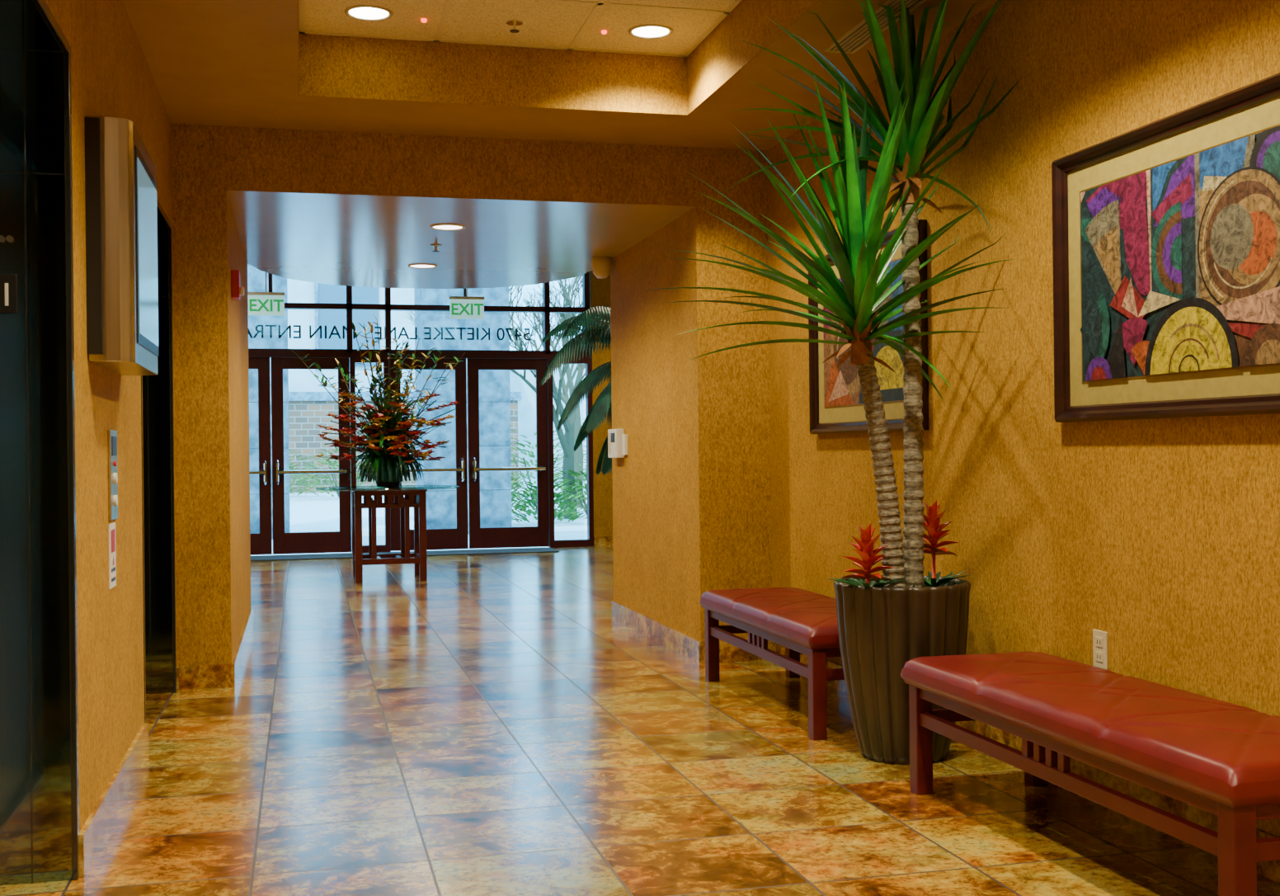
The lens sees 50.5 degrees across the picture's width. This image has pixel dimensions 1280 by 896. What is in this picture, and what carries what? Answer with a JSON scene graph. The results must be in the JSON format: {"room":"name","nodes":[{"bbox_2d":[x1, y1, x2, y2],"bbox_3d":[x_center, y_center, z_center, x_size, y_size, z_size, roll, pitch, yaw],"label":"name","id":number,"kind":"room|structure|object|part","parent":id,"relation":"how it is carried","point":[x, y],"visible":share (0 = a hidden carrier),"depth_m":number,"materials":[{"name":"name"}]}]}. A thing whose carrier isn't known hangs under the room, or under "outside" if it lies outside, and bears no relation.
{"room":"building lobby","nodes":[
{"label":"building lobby","id":0,"kind":"room"},
{"bbox_2d":[44,0,177,832],"bbox_3d":[-1.241,-0.212,1.603,0.472,2.656,9.710,-1,0,-14],"label":"wall","id":1,"kind":"structure","parent":0,"point":[111,75],"depth_m":4.11,"materials":[{"name":"orange paint"}]},
{"bbox_2d":[0,0,79,885],"bbox_3d":[-1.474,0.033,2.802,0.355,2.174,1.458,-1,0,-14],"label":"elevator door","id":2,"kind":"structure","parent":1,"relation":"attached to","point":[40,795],"depth_m":3.51,"materials":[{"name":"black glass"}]},
{"bbox_3d":[-1.663,-0.397,3.479,0.124,0.100,0.008,-1,0,-14],"label":"floor number plate","id":3,"kind":"part","parent":2,"relation":"part of","materials":[{"name":"black plastic"}]},
{"bbox_3d":[-1.309,0.032,2.843,0.015,2.174,1.458,-1,0,-14],"label":"edge trim","id":4,"kind":"part","parent":2,"relation":"part of","materials":[{"name":"grey metal"}]},
{"bbox_2d":[108,522,116,588],"bbox_3d":[-1.644,0.334,4.232,0.006,0.200,0.130,-1,0,-14],"label":"safety sign","id":5,"kind":"object","parent":1,"relation":"attached to","point":[112,554],"visible":1,"depth_m":4.21,"materials":[{"name":"white plastic"}]},
{"bbox_2d":[108,429,117,520],"bbox_3d":[-1.645,0.084,4.248,0.016,0.280,0.160,-1,0,-14],"label":"panel","id":6,"kind":"object","parent":1,"relation":"attached to","point":[112,435],"visible":1,"depth_m":4.21,"materials":[{"name":"metal"}]},
{"bbox_2d":[84,115,158,375],"bbox_3d":[-1.573,-0.587,4.156,0.126,0.690,0.738,-1,0,-14],"label":"wall display","id":7,"kind":"object","parent":1,"relation":"attached to","point":[120,184],"visible":1,"depth_m":3.83,"materials":[{"name":"wood"}]},
{"bbox_2d":[141,197,176,721],"bbox_3d":[-2.180,0.045,5.635,0.355,2.174,1.298,-1,0,-14],"label":"elevator door","id":8,"kind":"structure","parent":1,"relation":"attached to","point":[157,391],"depth_m":6.27,"materials":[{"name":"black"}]},
{"bbox_2d":[79,605,253,876],"bbox_3d":[-1.179,1.062,2.922,0.260,0.110,12.250,-1,0,-14],"label":"baseboard","id":9,"kind":"structure","parent":1,"relation":"attached to","point":[93,831],"depth_m":4.60,"materials":[{"name":"stone"}]},
{"bbox_2d":[171,123,250,665],"bbox_3d":[-4.040,-0.645,7.220,3.668,3.600,2.540,-1,0,-14],"label":"wall","id":10,"kind":"structure","parent":0,"point":[211,381],"depth_m":6.41,"materials":[{"name":"orange paint"}]},
{"bbox_2d":[230,269,244,300],"bbox_3d":[-2.020,-0.818,6.817,0.060,0.140,0.120,-1,0,-14],"label":"fire alarm strobe","id":11,"kind":"object","parent":10,"relation":"attached to","point":[237,291],"visible":1,"depth_m":6.76,"materials":[{"name":"red plastic"}]},
{"bbox_2d":[420,18,426,23],"bbox_3d":[-0.914,-1.806,5.737,0.024,0.012,0.024,-1,0,-14],"label":"indicator light","id":12,"kind":"object","parent":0,"point":[423,20],"depth_m":5.73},
{"bbox_2d":[225,126,696,288],"bbox_3d":[-1.296,-1.849,8.532,2.316,1.249,3.750,-1,0,-14],"label":"ceiling","id":13,"kind":"structure","parent":0,"point":[327,207],"depth_m":6.95,"materials":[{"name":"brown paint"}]},
{"bbox_2d":[247,272,284,315],"bbox_3d":[-3.752,-1.884,13.604,0.360,1.110,0.050,-1,0,-14],"label":"exit sign","id":14,"kind":"object","parent":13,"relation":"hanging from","point":[265,303],"visible":0.88,"depth_m":13.59,"materials":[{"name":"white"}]},
{"bbox_3d":[-3.747,-1.444,13.604,0.360,0.230,0.050,-1,0,-14],"label":"panel","id":15,"kind":"part","parent":14,"relation":"part of","materials":[{"name":"white plastic"}]},
{"bbox_2d":[430,244,442,252],"bbox_3d":[-1.233,-1.206,8.200,0.070,0.040,0.070,-1,0,-14],"label":"sprinkler","id":16,"kind":"object","parent":13,"relation":"attached to","point":[435,246],"visible":1,"depth_m":8.19,"materials":[{"name":"silver metal"}]},
{"bbox_2d":[449,288,484,319],"bbox_3d":[-1.802,-1.900,14.090,0.360,1.120,0.050,-1,0,-14],"label":"exit sign","id":17,"kind":"object","parent":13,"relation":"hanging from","point":[466,307],"visible":0.98,"depth_m":14.08,"materials":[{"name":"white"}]},
{"bbox_2d":[122,0,997,150],"bbox_3d":[0.174,-1.777,1.962,3.424,0.444,9.710,-1,0,-14],"label":"ceiling","id":18,"kind":"structure","parent":0,"point":[222,63],"depth_m":5.84,"materials":[{"name":"paint"}]},
{"bbox_2d":[344,4,392,21],"bbox_3d":[-1.127,-1.807,5.642,0.198,0.006,0.198,-1,0,-14],"label":"recessed light","id":19,"kind":"object","parent":18,"relation":"in","point":[361,12],"visible":1,"depth_m":5.64,"materials":[{"name":"beige plastic"}]},
{"bbox_2d":[408,263,437,268],"bbox_3d":[-1.458,-1.219,9.103,0.198,0.006,0.198,-1,0,-14],"label":"recessed light","id":20,"kind":"object","parent":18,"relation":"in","point":[412,265],"visible":1,"depth_m":9.10,"materials":[{"name":"beige plastic"}]},
{"bbox_2d":[429,223,465,230],"bbox_3d":[-1.068,-1.226,7.540,0.198,0.006,0.198,-1,0,-14],"label":"recessed light","id":21,"kind":"object","parent":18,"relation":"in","point":[446,227],"visible":1,"depth_m":7.54,"materials":[{"name":"beige plastic"}]},
{"bbox_2d":[506,19,522,32],"bbox_3d":[-0.535,-1.796,5.790,0.070,0.040,0.070,-1,0,-14],"label":"sprinkler","id":22,"kind":"object","parent":18,"relation":"attached to","point":[510,22],"visible":1,"depth_m":5.78,"materials":[{"name":"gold metal"}]},
{"bbox_2d":[298,0,741,56],"bbox_3d":[0.324,-1.914,2.269,1.767,0.174,7.930,-1,0,-14],"label":"ceiling tray","id":23,"kind":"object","parent":18,"relation":"attached to","point":[570,25],"depth_m":5.79,"materials":[{"name":"beige paint"}]},
{"bbox_2d":[296,0,819,115],"bbox_3d":[0.327,-1.694,2.268,1.767,0.273,7.930,-1,0,-14],"label":"ceiling recess side","id":24,"kind":"structure","parent":18,"relation":"attached to","point":[329,66],"depth_m":6.06,"materials":[{"name":"yellow paint"}]},
{"bbox_2d":[591,256,611,278],"bbox_3d":[-0.250,-1.171,8.826,0.130,0.130,0.130,-1,0,-14],"label":"security camera","id":25,"kind":"object","parent":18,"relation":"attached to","point":[601,265],"visible":1,"depth_m":8.78,"materials":[{"name":"beige plastic"}]},
{"bbox_2d":[628,23,672,39],"bbox_3d":[0.047,-1.819,5.935,0.198,0.006,0.198,-1,0,-14],"label":"recessed light","id":26,"kind":"object","parent":18,"relation":"in","point":[649,31],"visible":1,"depth_m":5.93,"materials":[{"name":"beige plastic"}]},
{"bbox_2d":[824,18,871,53],"bbox_3d":[0.824,-1.554,5.124,0.130,0.008,0.408,-1,0,-14],"label":"ceiling vent","id":27,"kind":"object","parent":18,"relation":"in","point":[855,39],"depth_m":5.17,"materials":[{"name":"beige plastic"}]},
{"bbox_2d":[874,0,926,32],"bbox_3d":[0.886,-1.555,4.874,0.130,0.008,0.370,-1,0,-14],"label":"ceiling vent","id":28,"kind":"object","parent":18,"relation":"in","point":[896,4],"depth_m":4.81,"materials":[{"name":"beige plastic"}]},
{"bbox_2d":[589,270,612,536],"bbox_3d":[-3.131,-0.644,15.011,9.200,3.600,0.200,-1,0,-14],"label":"wall","id":29,"kind":"structure","parent":0,"point":[600,289],"depth_m":15.58,"materials":[{"name":"brown paint"}]},
{"bbox_2d":[248,357,272,555],"bbox_3d":[-4.407,0.089,14.644,0.818,2.136,0.050,-1,0,-14],"label":"door","id":30,"kind":"structure","parent":29,"relation":"in","point":[261,542],"depth_m":14.70,"materials":[{"name":"brown wood"}]},
{"bbox_2d":[249,460,267,484],"bbox_3d":[-4.386,0.269,14.569,0.746,0.266,0.104,-1,0,-14],"label":"push bar","id":31,"kind":"object","parent":30,"relation":"attached to","point":[264,472],"visible":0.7,"depth_m":14.61,"materials":[{"name":"silver metal"}]},
{"bbox_2d":[270,357,351,554],"bbox_3d":[-3.594,0.081,14.846,0.834,2.136,0.050,-1,0,-14],"label":"door","id":32,"kind":"structure","parent":29,"relation":"in","point":[340,541],"depth_m":14.80,"materials":[{"name":"brown wood"}]},
{"bbox_2d":[275,460,347,484],"bbox_3d":[-3.574,0.260,14.771,0.762,0.266,0.104,-1,0,-14],"label":"push bar","id":33,"kind":"object","parent":32,"relation":"attached to","point":[343,471],"visible":1,"depth_m":14.72,"materials":[{"name":"silver metal"}]},
{"bbox_2d":[349,357,390,552],"bbox_3d":[-2.983,0.079,15.004,0.419,2.150,0.120,-1,0,-14],"label":"frame","id":34,"kind":"object","parent":29,"relation":"attached to","point":[387,547],"visible":0.54,"depth_m":14.95,"materials":[{"name":"brown wood"}]},
{"bbox_2d":[248,271,590,358],"bbox_3d":[-2.944,-1.721,15.021,4.850,1.450,0.120,-1,0,-14],"label":"mullions","id":35,"kind":"object","parent":29,"relation":"attached to","point":[546,309],"visible":0.3,"depth_m":15.05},
{"bbox_2d":[388,357,468,550],"bbox_3d":[-2.360,0.067,15.154,0.855,2.136,0.050,-1,0,-14],"label":"door","id":36,"kind":"structure","parent":29,"relation":"in","point":[456,538],"depth_m":15.21,"materials":[{"name":"brown wood"}]},
{"bbox_2d":[409,457,465,481],"bbox_3d":[-2.340,0.247,15.079,0.783,0.266,0.104,-1,0,-14],"label":"push bar","id":37,"kind":"object","parent":36,"relation":"attached to","point":[460,469],"visible":0.79,"depth_m":15.11,"materials":[{"name":"silver metal"}]},
{"bbox_2d":[466,357,549,548],"bbox_3d":[-1.492,0.058,15.370,0.906,2.136,0.050,-1,0,-14],"label":"door","id":38,"kind":"structure","parent":29,"relation":"in","point":[520,536],"depth_m":15.34,"materials":[{"name":"brown wood"}]},
{"bbox_2d":[471,457,545,480],"bbox_3d":[-1.472,0.238,15.295,0.834,0.266,0.104,-1,0,-14],"label":"push bar","id":39,"kind":"object","parent":38,"relation":"attached to","point":[474,468],"visible":1,"depth_m":15.25,"materials":[{"name":"silver metal"}]},
{"bbox_2d":[546,358,593,547],"bbox_3d":[-0.801,0.056,15.548,0.514,2.150,0.120,-1,0,-14],"label":"frame","id":40,"kind":"object","parent":29,"relation":"attached to","point":[587,542],"visible":0.86,"depth_m":15.50,"materials":[{"name":"brown wood"}]},
{"bbox_2d":[593,536,612,545],"bbox_3d":[0.427,1.062,15.780,1.960,0.110,0.014,-1,0,-14],"label":"baseboard","id":41,"kind":"structure","parent":29,"relation":"attached to","point":[601,540],"depth_m":15.56,"materials":[{"name":"stone"}]},
{"bbox_2d":[0,545,1279,895],"bbox_3d":[-0.865,1.168,5.999,9.200,0.100,18.470,-1,0,-14],"label":"floor","id":42,"kind":"structure","parent":0,"point":[487,724],"depth_m":4.50,"materials":[{"name":"tile"}]},
{"bbox_2d":[350,487,427,583],"bbox_3d":[-2.191,0.740,11.839,1.230,0.802,1.230,-1,0,-14],"label":"console table","id":43,"kind":"object","parent":42,"relation":"on","point":[416,497],"visible":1,"depth_m":11.60,"materials":[{"name":"red wood"}]},
{"bbox_2d":[291,312,465,486],"bbox_3d":[-2.311,-0.416,11.837,1.538,1.510,1.156,-1,0,0],"label":"flower arrangement","id":44,"kind":"object","parent":43,"relation":"on","point":[387,458],"visible":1,"depth_m":11.72,"materials":[{"name":"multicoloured plant"}]},
{"bbox_2d":[250,547,559,560],"bbox_3d":[-2.767,1.145,14.559,3.750,0.012,0.600,-1,0,-14],"label":"threshold","id":45,"kind":"object","parent":42,"relation":"on","point":[523,550],"visible":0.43,"depth_m":14.57,"materials":[{"name":"silver metal"}]},
{"bbox_2d":[539,305,611,475],"bbox_3d":[-0.015,-0.103,12.983,1.738,2.444,1.601,-1,0,8],"label":"potted palm","id":46,"kind":"object","parent":42,"relation":"on","point":[573,346],"visible":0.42,"depth_m":12.69,"materials":[{"name":"green plant"}]},
{"bbox_2d":[699,587,844,740],"bbox_3d":[0.703,0.880,5.840,0.498,0.440,1.448,-1,0,-14],"label":"upholstered bench","id":47,"kind":"object","parent":42,"relation":"on","point":[799,620],"visible":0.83,"depth_m":5.62,"materials":[{"name":"red leather"}]},
{"bbox_2d":[643,0,1021,765],"bbox_3d":[0.630,-0.218,4.698,1.281,2.636,1.301,-1,0,-14],"label":"yucca","id":48,"kind":"object","parent":42,"relation":"on","point":[890,619],"visible":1,"depth_m":4.70,"materials":[{"name":"green plant"}]},
{"bbox_3d":[0.614,-0.733,4.695,1.200,1.165,1.281,-1,0,-14],"label":"crown","id":49,"kind":"part","parent":48,"relation":"part of","materials":[{"name":"green plant"}]},
{"bbox_3d":[0.744,-1.135,4.724,0.970,0.805,1.107,-1,0,-14],"label":"crown","id":50,"kind":"part","parent":48,"relation":"part of","materials":[{"name":"green plant"}]},
{"bbox_2d":[833,574,970,765],"bbox_3d":[0.936,0.785,4.837,0.476,0.622,0.476,-1,0,-14],"label":"planter","id":51,"kind":"object","parent":42,"relation":"on","point":[884,623],"depth_m":4.67,"materials":[{"name":"brown metal"}]},
{"bbox_2d":[900,650,1279,895],"bbox_3d":[1.272,0.871,3.637,0.498,0.440,1.598,-1,0,-14],"label":"upholstered bench","id":52,"kind":"object","parent":42,"relation":"on","point":[1221,758],"visible":1,"depth_m":3.36,"materials":[{"name":"red leather"}]},
{"bbox_2d":[610,146,771,641],"bbox_3d":[1.611,-0.706,8.356,3.216,3.600,2.010,-1,0,-14],"label":"wall","id":53,"kind":"structure","parent":0,"point":[692,487],"depth_m":7.08,"materials":[{"name":"orange paint"}]},
{"bbox_2d":[607,428,627,457],"bbox_3d":[-0.144,-0.029,8.658,0.058,0.185,0.330,-1,0,-14],"label":"intercom box","id":54,"kind":"object","parent":53,"relation":"attached to","point":[617,439],"visible":1,"depth_m":8.59,"materials":[{"name":"white plastic"}]},
{"bbox_2d":[767,0,1279,836],"bbox_3d":[1.947,-0.468,2.399,0.200,3.100,9.710,-1,0,-14],"label":"wall","id":55,"kind":"structure","parent":0,"point":[1160,536],"depth_m":4.46,"materials":[{"name":"gold paper"}]},
{"bbox_2d":[808,219,928,433],"bbox_3d":[0.959,-0.477,5.858,0.042,0.820,1.180,-1,0,-14],"label":"framed abstract painting","id":56,"kind":"object","parent":55,"relation":"attached to","point":[836,404],"visible":0.33,"depth_m":5.98,"materials":[{"name":"brown wood"}]},
{"bbox_2d":[611,600,1279,882],"bbox_3d":[1.427,1.034,3.299,0.404,0.110,11.720,-1,0,-14],"label":"baseboard","id":57,"kind":"structure","parent":55,"relation":"attached to","point":[1270,869],"depth_m":4.81,"materials":[{"name":"stone"}]},
{"bbox_2d":[1092,629,1107,669],"bbox_3d":[1.411,0.618,4.163,0.008,0.115,0.072,-1,0,-14],"label":"power outlet","id":58,"kind":"object","parent":55,"relation":"attached to","point":[1099,637],"visible":0.98,"depth_m":4.16,"materials":[{"name":"beige plastic"}]},
{"bbox_2d":[1051,72,1279,422],"bbox_3d":[1.481,-0.503,3.762,0.042,0.837,1.200,-1,0,-14],"label":"framed abstract painting","id":59,"kind":"object","parent":55,"relation":"attached to","point":[1166,230],"visible":1,"depth_m":3.76,"materials":[{"name":"multicoloured paper"}]},
{"label":"outside","id":60,"kind":"structure","parent":0,"visible":0},
{"bbox_2d":[250,477,587,555],"bbox_3d":[-7.865,1.331,52.280,130.000,0.100,74.730,-1,0,-14],"label":"ground","id":61,"kind":"structure","parent":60,"point":[308,512],"depth_m":22.34,"materials":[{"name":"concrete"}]},
{"bbox_2d":[247,263,290,539],"bbox_3d":[-5.352,-1.495,18.254,1.184,5.400,1.200,-1,0,-14],"label":"stone column","id":62,"kind":"structure","parent":61,"relation":"on","point":[256,277],"depth_m":17.74,"materials":[{"name":"grey stone"}]},
{"bbox_2d":[289,448,330,495],"bbox_3d":[-9.306,0.605,34.793,2.858,1.347,2.630,-1,0,-14],"label":"shrub","id":63,"kind":"object","parent":61,"relation":"on","point":[297,456],"visible":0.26,"depth_m":34.87,"materials":[{"name":"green plant"}]},
{"bbox_2d":[289,447,382,497],"bbox_3d":[-7.234,0.617,33.174,2.468,1.272,2.484,-1,0,26],"label":"shrub","id":64,"kind":"object","parent":61,"relation":"on","point":[330,463],"visible":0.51,"depth_m":33.03,"materials":[{"name":"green plant"}]},
{"bbox_2d":[287,278,522,493],"bbox_3d":[-18.887,-4.121,42.511,28.600,11.020,12.400,-1,0,-14],"label":"office building","id":65,"kind":"structure","parent":61,"relation":"on","point":[309,402],"depth_m":38.88,"materials":[{"name":"paint"}]},
{"bbox_2d":[414,286,511,532],"bbox_3d":[-2.499,-1.526,18.965,1.184,5.400,1.200,-1,0,-14],"label":"stone column","id":66,"kind":"structure","parent":61,"relation":"on","point":[494,384],"depth_m":18.43,"materials":[{"name":"grey stone"}]},
{"bbox_2d":[403,285,522,324],"bbox_3d":[-3.822,-1.623,30.893,2.883,5.666,5.290,-1,0,-14],"label":"bare tree","id":67,"kind":"object","parent":61,"relation":"on","point":[411,317],"visible":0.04,"depth_m":30.46,"materials":[{"name":"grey plant"}]},
{"bbox_2d":[511,470,536,510],"bbox_3d":[-2.581,0.756,24.113,1.754,0.867,1.663,-1,0,-14],"label":"shrub","id":68,"kind":"object","parent":61,"relation":"on","point":[512,477],"visible":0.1,"depth_m":24.08,"materials":[{"name":"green plant"}]},
{"bbox_2d":[508,274,583,508],"bbox_3d":[-1.659,-1.375,26.926,3.043,5.111,3.906,-1,0,-44],"label":"bare tree","id":69,"kind":"object","parent":61,"relation":"on","point":[578,454],"visible":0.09,"depth_m":26.45,"materials":[{"name":"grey plant"}]},
{"bbox_2d":[509,274,585,518],"bbox_3d":[-1.140,-0.909,21.876,2.092,4.155,3.111,-1,0,40],"label":"bare tree","id":70,"kind":"object","parent":61,"relation":"on","point":[567,441],"visible":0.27,"depth_m":22.14,"materials":[{"name":"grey plant"}]},
{"bbox_2d":[509,363,586,478],"bbox_3d":[11.185,-1.424,64.630,37.000,5.020,10.000,-1,0,-14],"label":"building","id":71,"kind":"structure","parent":61,"relation":"on","point":[527,406],"depth_m":55.56,"materials":[{"name":"paint"}]},
{"bbox_2d":[510,428,586,499],"bbox_3d":[-2.317,0.388,29.423,3.476,1.611,3.373,-1,0,-14],"label":"shrub","id":72,"kind":"object","parent":61,"relation":"on","point":[524,462],"visible":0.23,"depth_m":29.15,"materials":[{"name":"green plant"}]},
{"bbox_2d":[511,474,587,522],"bbox_3d":[-1.468,0.790,20.800,1.546,0.764,1.557,-1,0,-14],"label":"shrub","id":73,"kind":"object","parent":61,"relation":"on","point":[560,515],"visible":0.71,"depth_m":20.68,"materials":[{"name":"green plant"}]},
{"bbox_2d":[533,462,587,516],"bbox_3d":[-0.835,0.707,22.462,1.924,0.921,1.815,-1,0,-14],"label":"shrub","id":74,"kind":"object","parent":61,"relation":"on","point":[576,473],"visible":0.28,"depth_m":22.20,"materials":[{"name":"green plant"}]},
{"bbox_2d":[534,418,586,486],"bbox_3d":[-0.659,0.155,33.880,4.106,2.052,4.269,-1,0,-43],"label":"shrub","id":75,"kind":"object","parent":61,"relation":"on","point":[582,418],"visible":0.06,"depth_m":33.86,"materials":[{"name":"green plant"}]},
{"bbox_3d":[-2.943,-1.746,15.019,4.790,1.400,0.005,-1,0,-14],"label":"pane","id":76,"kind":"object","parent":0,"visible":0},
{"bbox_2d":[248,324,355,338],"bbox_3d":[-3.939,-1.267,14.778,1.638,0.147,0.004,-1,0,-14],"label":"lettering","id":77,"kind":"object","parent":76,"relation":"attached to","point":[344,327],"visible":0.56,"depth_m":14.83,"materials":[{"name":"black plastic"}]},
{"bbox_2d":[374,326,530,340],"bbox_3d":[-2.094,-1.284,15.238,1.745,0.140,0.004,-1,0,-14],"label":"lettering","id":78,"kind":"object","parent":76,"relation":"attached to","point":[380,327],"visible":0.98,"depth_m":15.23,"materials":[{"name":"paint"}]}
]}

